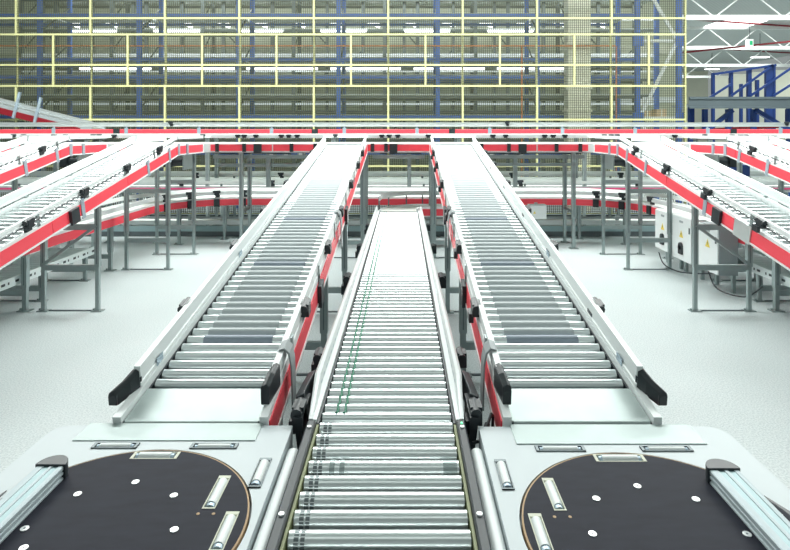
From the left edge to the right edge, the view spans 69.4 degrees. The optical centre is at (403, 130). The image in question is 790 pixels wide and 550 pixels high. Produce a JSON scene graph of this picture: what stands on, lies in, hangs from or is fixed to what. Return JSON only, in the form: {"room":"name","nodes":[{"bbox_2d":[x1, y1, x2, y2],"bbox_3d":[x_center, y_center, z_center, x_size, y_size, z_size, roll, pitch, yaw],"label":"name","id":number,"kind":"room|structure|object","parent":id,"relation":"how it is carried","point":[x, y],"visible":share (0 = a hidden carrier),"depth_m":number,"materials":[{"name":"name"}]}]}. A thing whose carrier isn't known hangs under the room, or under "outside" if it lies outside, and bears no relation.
{"room":"distribution center","nodes":[
{"label":"distribution center","id":0,"kind":"room"},
{"bbox_2d":[0,0,685,216],"bbox_3d":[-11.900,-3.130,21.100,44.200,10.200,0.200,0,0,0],"label":"safety fence","id":1,"kind":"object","parent":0,"point":[6,9],"depth_m":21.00,"materials":[{"name":"yellow metal"}]},
{"bbox_2d":[0,45,674,53],"bbox_3d":[-11.950,-2.990,20.980,44.100,0.320,0.040,0,0,0],"label":"trim","id":2,"kind":"structure","parent":1,"relation":"attached to","point":[6,51],"depth_m":20.96,"materials":[{"name":"metal"}]},
{"bbox_2d":[14,97,674,102],"bbox_3d":[-11.950,-1.150,20.980,44.100,0.200,0.040,0,0,0],"label":"trim","id":3,"kind":"structure","parent":1,"relation":"attached to","point":[661,98],"depth_m":20.96,"materials":[{"name":"white paint"}]},
{"bbox_2d":[0,153,789,489],"bbox_3d":[4.000,2.070,35.000,76.000,0.200,88.000,0,0,0],"label":"floor","id":4,"kind":"structure","parent":0,"point":[727,371],"depth_m":5.54,"materials":[{"name":"concrete"}]},
{"bbox_2d":[0,135,12,152],"bbox_3d":[-6.807,1.022,8.428,0.717,1.897,2.077,0,0,0],"label":"conveyor","id":5,"kind":"object","parent":4,"relation":"on","point":[2,136],"visible":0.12,"depth_m":9.30,"materials":[{"name":"white metal"}]},
{"bbox_2d":[0,14,66,118],"bbox_3d":[-10.639,-1.330,15.250,2.548,6.600,1.420,0,0,0],"label":"storage rack","id":6,"kind":"object","parent":4,"relation":"on","point":[6,23],"visible":0.38,"depth_m":15.67,"materials":[{"name":"metal"}]},
{"bbox_2d":[0,245,93,301],"bbox_3d":[-4.450,1.765,6.050,0.635,0.410,3.500,0,0,0],"label":"conveyor","id":7,"kind":"object","parent":4,"relation":"on","point":[10,275],"visible":0.66,"depth_m":6.86,"materials":[{"name":"metal"}]},
{"bbox_2d":[0,92,105,176],"bbox_3d":[-8.629,0.407,12.615,3.832,3.125,0.610,0,0,0],"label":"conveyor","id":8,"kind":"object","parent":4,"relation":"on","point":[13,109],"visible":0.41,"depth_m":12.35,"materials":[{"name":"metal"}]},
{"bbox_2d":[0,135,107,245],"bbox_3d":[-5.227,1.022,7.328,0.717,1.897,4.277,0,0,0],"label":"conveyor","id":9,"kind":"object","parent":4,"relation":"on","point":[15,163],"visible":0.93,"depth_m":8.07,"materials":[{"name":"white metal"}]},
{"bbox_2d":[19,0,124,176],"bbox_3d":[-10.805,-1.330,18.690,2.900,6.600,1.140,0,0,0],"label":"storage rack","id":10,"kind":"object","parent":4,"relation":"on","point":[44,3],"visible":0.21,"depth_m":18.26,"materials":[{"name":"grey metal"}]},
{"bbox_2d":[73,29,116,32],"bbox_3d":[-9.850,-3.188,18.102,1.500,0.105,0.120,0,0,0],"label":"lamp","id":11,"kind":"object","parent":10,"relation":"attached to","point":[74,30],"visible":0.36,"depth_m":18.05,"materials":[{"name":"white paint"}]},
{"bbox_2d":[37,0,158,176],"bbox_3d":[-8.091,-1.330,15.250,2.548,6.600,1.420,0,0,0],"label":"storage rack","id":12,"kind":"object","parent":4,"relation":"on","point":[39,9],"visible":0.33,"depth_m":14.69,"materials":[{"name":"metal"}]},
{"bbox_2d":[0,135,203,311],"bbox_3d":[-3.637,1.022,6.678,0.717,1.897,5.577,0,0,0],"label":"conveyor","id":13,"kind":"object","parent":4,"relation":"on","point":[29,222],"visible":1,"depth_m":6.36,"materials":[{"name":"silver metal"}]},
{"bbox_2d":[0,423,297,549],"bbox_3d":[-0.995,1.614,1.883,1.120,0.712,1.367,0,0,0],"label":"turntable","id":14,"kind":"object","parent":4,"relation":"on","point":[93,486],"visible":0.99,"depth_m":2.09,"materials":[{"name":"paint"}]},
{"bbox_2d":[110,0,209,176],"bbox_3d":[-7.905,-1.330,18.690,2.900,6.600,1.140,0,0,0],"label":"storage rack","id":15,"kind":"object","parent":4,"relation":"on","point":[133,9],"visible":0.23,"depth_m":18.26,"materials":[{"name":"grey metal"}]},
{"bbox_2d":[79,68,149,68],"bbox_3d":[-9.150,-2.015,18.102,2.300,0.150,0.120,0,0,0],"label":"lamp","id":16,"kind":"object","parent":15,"relation":"attached to","point":[79,68],"visible":0.11,"depth_m":18.05,"materials":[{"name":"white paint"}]},
{"bbox_2d":[153,29,200,32],"bbox_3d":[-7.200,-3.188,18.102,1.500,0.105,0.120,0,0,0],"label":"lamp","id":17,"kind":"object","parent":15,"relation":"attached to","point":[168,30],"visible":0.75,"depth_m":18.05,"materials":[{"name":"white paint"}]},
{"bbox_2d":[137,0,248,200],"bbox_3d":[-5.543,-1.330,15.250,2.548,6.600,1.420,0,0,0],"label":"storage rack","id":18,"kind":"object","parent":4,"relation":"on","point":[161,9],"visible":0.29,"depth_m":14.69,"materials":[{"name":"grey metal"}]},
{"bbox_2d":[108,137,367,424],"bbox_3d":[-0.966,1.033,6.036,0.831,1.874,6.946,0,0,0],"label":"conveyor","id":19,"kind":"object","parent":4,"relation":"on","point":[232,351],"visible":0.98,"depth_m":3.56,"materials":[{"name":"silver metal"}]},
{"bbox_2d":[201,0,296,176],"bbox_3d":[-5.005,-1.330,18.690,2.900,6.600,1.140,0,0,0],"label":"storage rack","id":20,"kind":"object","parent":4,"relation":"on","point":[223,30],"visible":0.26,"depth_m":18.26,"materials":[{"name":"grey metal"}]},
{"bbox_2d":[167,68,234,68],"bbox_3d":[-6.500,-2.015,18.102,2.300,0.150,0.120,0,0,0],"label":"lamp","id":21,"kind":"object","parent":20,"relation":"attached to","point":[167,68],"visible":0.14,"depth_m":18.05,"materials":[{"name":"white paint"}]},
{"bbox_2d":[242,29,283,32],"bbox_3d":[-4.550,-3.188,18.102,1.500,0.105,0.120,0,0,0],"label":"lamp","id":22,"kind":"object","parent":20,"relation":"attached to","point":[256,30],"visible":0.64,"depth_m":18.05,"materials":[{"name":"white paint"}]},
{"bbox_2d":[236,0,341,207],"bbox_3d":[-2.995,-1.330,15.250,2.548,6.600,1.420,0,0,0],"label":"storage rack","id":23,"kind":"object","parent":4,"relation":"on","point":[252,9],"visible":0.34,"depth_m":15.34,"materials":[{"name":"grey metal"}]},
{"bbox_2d":[0,45,616,176],"bbox_3d":[-3.392,-0.065,13.950,17.216,4.070,0.040,0,0,0],"label":"pipe","id":24,"kind":"object","parent":4,"relation":"on","point":[0,45],"visible":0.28,"depth_m":13.94,"materials":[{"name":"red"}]},
{"bbox_2d":[292,0,382,170],"bbox_3d":[-2.105,-1.330,18.690,2.900,6.600,1.140,0,0,0],"label":"storage rack","id":25,"kind":"object","parent":4,"relation":"on","point":[294,10],"visible":0.24,"depth_m":18.26,"materials":[{"name":"grey metal"}]},
{"bbox_2d":[248,68,317,68],"bbox_3d":[-3.850,-2.015,18.102,2.300,0.150,0.120,0,0,0],"label":"lamp","id":26,"kind":"object","parent":25,"relation":"attached to","point":[248,68],"visible":0.14,"depth_m":18.05,"materials":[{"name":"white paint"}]},
{"bbox_2d":[320,29,366,32],"bbox_3d":[-1.900,-3.188,18.102,1.500,0.105,0.120,0,0,0],"label":"lamp","id":27,"kind":"object","parent":25,"relation":"attached to","point":[321,30],"visible":0.54,"depth_m":18.05,"materials":[{"name":"white paint"}]},
{"bbox_2d":[84,215,654,236],"bbox_3d":[0.000,1.770,10.850,18.000,0.400,0.500,0,0,0],"label":"conveyor","id":28,"kind":"object","parent":4,"relation":"on","point":[134,231],"visible":0.16,"depth_m":10.63,"materials":[{"name":"grey metal"}]},
{"bbox_2d":[265,206,491,549],"bbox_3d":[-0.086,1.601,5.248,0.905,0.737,8.203,0,0,0],"label":"conveyor","id":29,"kind":"object","parent":4,"relation":"on","point":[382,430],"visible":1,"depth_m":2.58,"materials":[{"name":"grey metal"}]},
{"bbox_2d":[337,0,435,154],"bbox_3d":[-0.447,-1.330,15.250,2.548,6.600,1.420,0,0,0],"label":"storage rack","id":30,"kind":"object","parent":4,"relation":"on","point":[344,23],"visible":0.41,"depth_m":15.08,"materials":[{"name":"metal"}]},
{"bbox_2d":[0,134,789,248],"bbox_3d":[-0.050,1.009,9.806,17.500,1.922,0.652,0,0,0],"label":"conveyor","id":31,"kind":"object","parent":4,"relation":"on","point":[509,150],"visible":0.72,"depth_m":9.70,"materials":[{"name":"metal"}]},
{"bbox_2d":[115,152,680,152],"bbox_3d":[-0.050,0.358,9.820,17.500,0.020,0.500,0,0,0],"label":"tray","id":32,"kind":"object","parent":31,"relation":"on","point":[115,152],"depth_m":9.57,"materials":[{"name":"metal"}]},
{"bbox_2d":[0,122,789,225],"bbox_3d":[-0.100,0.893,11.608,19.000,2.153,0.696,0,0,0],"label":"conveyor","id":33,"kind":"object","parent":4,"relation":"on","point":[53,130],"visible":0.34,"depth_m":11.29,"materials":[{"name":"metal"}]},
{"bbox_2d":[0,188,789,311],"bbox_3d":[-0.030,1.522,7.604,9.478,0.895,6.808,0,0,0],"label":"conveyor","id":34,"kind":"object","parent":4,"relation":"on","point":[113,215],"visible":0.51,"depth_m":9.97,"materials":[{"name":"metal"}]},
{"bbox_2d":[0,178,789,225],"bbox_3d":[0.000,1.467,11.466,18.000,1.006,0.528,0,0,0],"label":"conveyor","id":35,"kind":"object","parent":4,"relation":"on","point":[145,183],"visible":0.13,"depth_m":11.25,"materials":[{"name":"metal"}]},
{"bbox_2d":[527,202,546,222],"bbox_3d":[2.310,1.610,9.892,0.300,0.720,0.217,0,0,0],"label":"junction box","id":36,"kind":"object","parent":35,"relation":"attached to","point":[539,211],"visible":0.71,"depth_m":9.79,"materials":[{"name":"white paint"}]},
{"bbox_2d":[20,171,787,216],"bbox_3d":[0.000,1.425,12.316,18.000,1.091,0.528,0,0,0],"label":"conveyor","id":37,"kind":"object","parent":4,"relation":"on","point":[281,174],"visible":0.09,"depth_m":12.55,"materials":[{"name":"metal"}]},
{"bbox_2d":[378,191,442,216],"bbox_3d":[0.441,1.520,9.794,1.719,0.900,0.868,0,0,0],"label":"conveyor","id":38,"kind":"object","parent":4,"relation":"on","point":[406,207],"visible":0.35,"depth_m":9.72,"materials":[{"name":"silver metal"}]},
{"bbox_2d":[383,0,473,176],"bbox_3d":[0.795,-1.330,18.690,2.900,6.600,1.140,0,0,0],"label":"storage rack","id":39,"kind":"object","parent":4,"relation":"on","point":[417,103],"visible":0.36,"depth_m":18.26,"materials":[{"name":"grey metal"}]},
{"bbox_2d":[331,68,399,68],"bbox_3d":[-1.200,-2.015,18.102,2.300,0.150,0.120,0,0,0],"label":"lamp","id":40,"kind":"object","parent":39,"relation":"attached to","point":[331,68],"visible":0.02,"depth_m":18.05,"materials":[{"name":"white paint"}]},
{"bbox_2d":[403,29,450,32],"bbox_3d":[0.750,-3.188,18.102,1.500,0.105,0.120,0,0,0],"label":"lamp","id":41,"kind":"object","parent":39,"relation":"attached to","point":[404,30],"visible":0.71,"depth_m":18.05,"materials":[{"name":"white paint"}]},
{"bbox_2d":[434,0,534,154],"bbox_3d":[2.101,-1.330,15.250,2.548,6.600,1.420,0,0,0],"label":"storage rack","id":42,"kind":"object","parent":4,"relation":"on","point":[436,9],"visible":0.37,"depth_m":14.62,"materials":[{"name":"metal"}]},
{"bbox_2d":[470,0,563,176],"bbox_3d":[3.695,-1.330,18.690,2.900,6.600,1.140,0,0,0],"label":"storage rack","id":43,"kind":"object","parent":4,"relation":"on","point":[472,9],"visible":0.22,"depth_m":18.26,"materials":[{"name":"grey metal"}]},
{"bbox_2d":[414,68,484,68],"bbox_3d":[1.450,-2.015,18.102,2.300,0.150,0.120,0,0,0],"label":"lamp","id":44,"kind":"object","parent":43,"relation":"attached to","point":[414,68],"visible":0.21,"depth_m":18.05,"materials":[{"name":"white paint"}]},
{"bbox_2d":[488,29,534,32],"bbox_3d":[3.400,-3.188,18.102,1.500,0.105,0.120,0,0,0],"label":"lamp","id":45,"kind":"object","parent":43,"relation":"attached to","point":[497,30],"visible":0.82,"depth_m":18.05,"materials":[{"name":"white paint"}]},
{"bbox_2d":[430,137,667,426],"bbox_3d":[0.801,1.033,6.036,0.870,1.874,6.949,0,0,0],"label":"conveyor","id":46,"kind":"object","parent":4,"relation":"on","point":[548,351],"visible":0.97,"depth_m":3.56,"materials":[{"name":"silver metal"}]},
{"bbox_2d":[562,0,591,210],"bbox_3d":[4.335,-1.230,14.225,0.630,6.400,0.390,0,0,0],"label":"column","id":47,"kind":"structure","parent":4,"relation":"on","point":[566,9],"depth_m":14.05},
{"bbox_2d":[525,0,634,176],"bbox_3d":[4.649,-1.330,15.250,2.548,6.600,1.420,0,0,0],"label":"storage rack","id":48,"kind":"object","parent":4,"relation":"on","point":[531,23],"visible":0.3,"depth_m":14.69,"materials":[{"name":"metal"}]},
{"bbox_2d":[556,0,653,176],"bbox_3d":[6.595,-1.330,18.690,2.900,6.600,1.140,0,0,0],"label":"storage rack","id":49,"kind":"object","parent":4,"relation":"on","point":[597,30],"visible":0.19,"depth_m":18.26,"materials":[{"name":"grey metal"}]},
{"bbox_2d":[497,68,563,68],"bbox_3d":[4.100,-2.015,18.102,2.300,0.150,0.120,0,0,0],"label":"lamp","id":50,"kind":"object","parent":49,"relation":"attached to","point":[497,68],"visible":0.14,"depth_m":18.05,"materials":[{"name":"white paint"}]},
{"bbox_2d":[471,424,789,549],"bbox_3d":[0.850,1.614,1.879,1.141,0.712,1.357,0,0,0],"label":"turntable","id":51,"kind":"object","parent":4,"relation":"on","point":[541,486],"visible":0.98,"depth_m":2.08,"materials":[{"name":"paint"}]},
{"bbox_2d":[471,412,493,444],"bbox_3d":[0.377,1.402,2.627,0.038,0.138,0.300,0,0,27],"label":"cable","id":52,"kind":"object","parent":51,"relation":"attached to","point":[491,415],"visible":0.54,"depth_m":2.66,"materials":[{"name":"black plastic"}]},
{"bbox_2d":[616,0,682,202],"bbox_3d":[6.520,-1.330,15.230,1.340,6.600,1.460,0,0,0],"label":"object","id":53,"kind":"object","parent":4,"relation":"on","point":[656,9],"visible":0.34,"depth_m":14.56,"materials":[{"name":"blue paint"}]},
{"bbox_3d":[6.525,-0.350,15.275,0.950,0.040,1.150,0,0,0],"label":"shelf board","id":54,"kind":"object","parent":53,"relation":"attached to","visible":0},
{"bbox_2d":[651,109,664,116],"bbox_3d":[6.720,-0.470,15.000,0.260,0.201,0.302,0,0,0],"label":"cardboard box","id":55,"kind":"object","parent":54,"relation":"on","point":[654,110],"visible":0.79,"depth_m":14.85,"materials":[{"name":"brown cardboard"}]},
{"bbox_2d":[655,209,684,268],"bbox_3d":[3.885,1.570,8.345,0.230,0.800,0.510,0,0,0],"label":"electrical cabinet","id":56,"kind":"object","parent":4,"relation":"on","point":[660,214],"visible":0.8,"depth_m":8.36,"materials":[{"name":"white metal"}]},
{"bbox_2d":[672,214,706,279],"bbox_3d":[3.885,1.570,7.785,0.230,0.800,0.530,0,0,0],"label":"electrical cabinet","id":57,"kind":"object","parent":4,"relation":"on","point":[681,223],"visible":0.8,"depth_m":7.76,"materials":[{"name":"white metal"}]},
{"bbox_2d":[678,242,682,254],"bbox_3d":[3.782,1.600,7.785,0.024,0.160,0.100,0,0,0],"label":"switch","id":58,"kind":"object","parent":57,"relation":"attached to","point":[680,244],"depth_m":7.76,"materials":[{"name":"black plastic"}]},
{"bbox_2d":[593,135,789,311],"bbox_3d":[3.477,1.022,6.678,0.728,1.897,5.577,0,0,0],"label":"conveyor","id":59,"kind":"object","parent":4,"relation":"on","point":[759,221],"visible":1,"depth_m":6.32,"materials":[{"name":"silver metal"}]},
{"bbox_2d":[699,222,737,293],"bbox_3d":[3.912,1.570,7.110,0.256,0.800,0.460,0,0,0],"label":"electrical cabinet","id":60,"kind":"object","parent":4,"relation":"on","point":[710,251],"visible":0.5,"depth_m":6.91,"materials":[{"name":"white metal"}]},
{"bbox_2d":[658,252,762,297],"bbox_3d":[3.807,1.842,7.377,0.227,0.201,1.853,0,0,-12],"label":"cable","id":61,"kind":"object","parent":60,"relation":"hanging from","point":[709,273],"visible":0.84,"depth_m":7.04,"materials":[{"name":"black plastic"}]},
{"bbox_2d":[672,97,789,204],"bbox_3d":[11.550,0.560,14.770,8.900,2.820,1.260,0,0,0],"label":"beam","id":62,"kind":"structure","parent":4,"relation":"on","point":[754,104],"depth_m":14.18,"materials":[{"name":"blue metal"}]},
{"bbox_2d":[724,164,750,181],"bbox_3d":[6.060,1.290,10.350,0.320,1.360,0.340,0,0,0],"label":"tote","id":63,"kind":"object","parent":4,"relation":"on","point":[746,169],"visible":0.09,"depth_m":10.20,"materials":[{"name":"blue paint"}]},
{"bbox_2d":[689,135,789,247],"bbox_3d":[5.062,1.022,7.328,0.728,1.897,4.277,0,0,0],"label":"conveyor","id":64,"kind":"object","parent":4,"relation":"on","point":[774,161],"visible":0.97,"depth_m":8.08,"materials":[{"name":"silver metal"}]},
{"bbox_2d":[713,127,778,128],"bbox_3d":[16.000,0.635,24.000,16.007,2.670,0.100,0,0,0],"label":"pipe","id":65,"kind":"object","parent":4,"relation":"on","point":[731,127],"visible":0.02,"depth_m":23.95,"materials":[{"name":"red metal"}]},
{"bbox_2d":[709,64,789,141],"bbox_3d":[21.614,-1.148,33.925,7.423,6.235,0.350,0,0,0],"label":"frame","id":66,"kind":"object","parent":4,"relation":"on","point":[769,71],"visible":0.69,"depth_m":33.90,"materials":[{"name":"blue paint"}]},
{"bbox_2d":[712,245,789,301],"bbox_3d":[4.380,1.765,6.050,0.635,0.410,3.500,0,0,0],"label":"conveyor","id":67,"kind":"object","parent":4,"relation":"on","point":[762,264],"visible":0.41,"depth_m":6.60,"materials":[{"name":"metal"}]},
{"bbox_2d":[715,70,789,156],"bbox_3d":[22.816,-0.941,36.050,6.347,5.823,0.100,0,0,0],"label":"partition panel","id":68,"kind":"object","parent":4,"relation":"on","point":[783,81],"visible":0.23,"depth_m":36.00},
{"bbox_2d":[682,71,707,141],"bbox_3d":[4.000,-3.130,78.800,76.000,10.200,0.400,0,0,0],"label":"wall","id":69,"kind":"structure","parent":0,"point":[695,87],"depth_m":78.61,"materials":[{"name":"grey paint"}]},
{"bbox_2d":[682,0,789,70],"bbox_3d":[4.000,-8.330,35.000,76.000,0.200,88.000,0,0,0],"label":"ceiling","id":70,"kind":"structure","parent":0,"point":[740,7],"depth_m":47.62,"materials":[{"name":"grey metal"}]},
{"bbox_2d":[682,63,742,77],"bbox_3d":[17.490,-7.325,69.000,47.020,1.810,0.240,0,0,0],"label":"roof truss","id":71,"kind":"object","parent":70,"relation":"attached to","point":[682,63],"visible":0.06,"depth_m":68.90,"materials":[{"name":"white metal"}]},
{"bbox_2d":[704,21,764,26],"bbox_3d":[25.351,-8.200,43.650,3.355,0.040,3.700,0,0,0],"label":"ceiling light","id":72,"kind":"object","parent":70,"relation":"attached to","point":[717,24],"depth_m":43.78,"materials":[{"name":"white plastic"}]},
{"bbox_2d":[682,27,789,49],"bbox_3d":[17.490,-7.325,45.000,47.020,1.810,0.240,0,0,0],"label":"roof truss","id":73,"kind":"object","parent":70,"relation":"attached to","point":[780,47],"visible":0.2,"depth_m":44.90,"materials":[{"name":"white metal"}]},
{"bbox_2d":[682,0,789,20],"bbox_3d":[17.490,-7.325,33.000,47.020,1.810,0.240,0,0,0],"label":"roof truss","id":74,"kind":"object","parent":70,"relation":"attached to","point":[710,17],"visible":0.27,"depth_m":32.88,"materials":[{"name":"white metal"}]},
{"bbox_2d":[682,50,789,66],"bbox_3d":[17.490,-7.325,57.000,47.020,1.810,0.240,0,0,0],"label":"roof truss","id":75,"kind":"object","parent":70,"relation":"attached to","point":[701,64],"visible":0.16,"depth_m":56.88,"materials":[{"name":"white metal"}]},
{"bbox_2d":[682,41,789,53],"bbox_3d":[23.500,-6.333,42.000,25.726,3.734,0.130,0,0,-13],"label":"pipe","id":76,"kind":"object","parent":70,"relation":"attached to","point":[781,41],"visible":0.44,"depth_m":42.15,"materials":[{"name":"red metal"}]},
{"bbox_2d":[708,21,789,53],"bbox_3d":[26.000,-8.080,43.500,36.144,0.120,21.064,0,0,-18],"label":"pipes","id":77,"kind":"object","parent":70,"relation":"attached to","point":[708,21],"visible":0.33,"depth_m":43.16,"materials":[{"name":"metal"}]},
{"bbox_2d":[746,23,752,46],"bbox_3d":[25.495,-7.067,41.995,0.520,1.726,0.110,0,0,0],"label":"exit sign","id":78,"kind":"object","parent":70,"relation":"hanging from","point":[749,42],"visible":1,"depth_m":41.95,"materials":[{"name":"white plastic"}]},
{"bbox_2d":[750,56,770,57],"bbox_3d":[30.021,-7.206,48.000,1.400,2.048,0.600,0,0,0],"label":"lamp","id":79,"kind":"object","parent":70,"relation":"hanging from","point":[751,56],"visible":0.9,"depth_m":47.91,"materials":[{"name":"white paint"}]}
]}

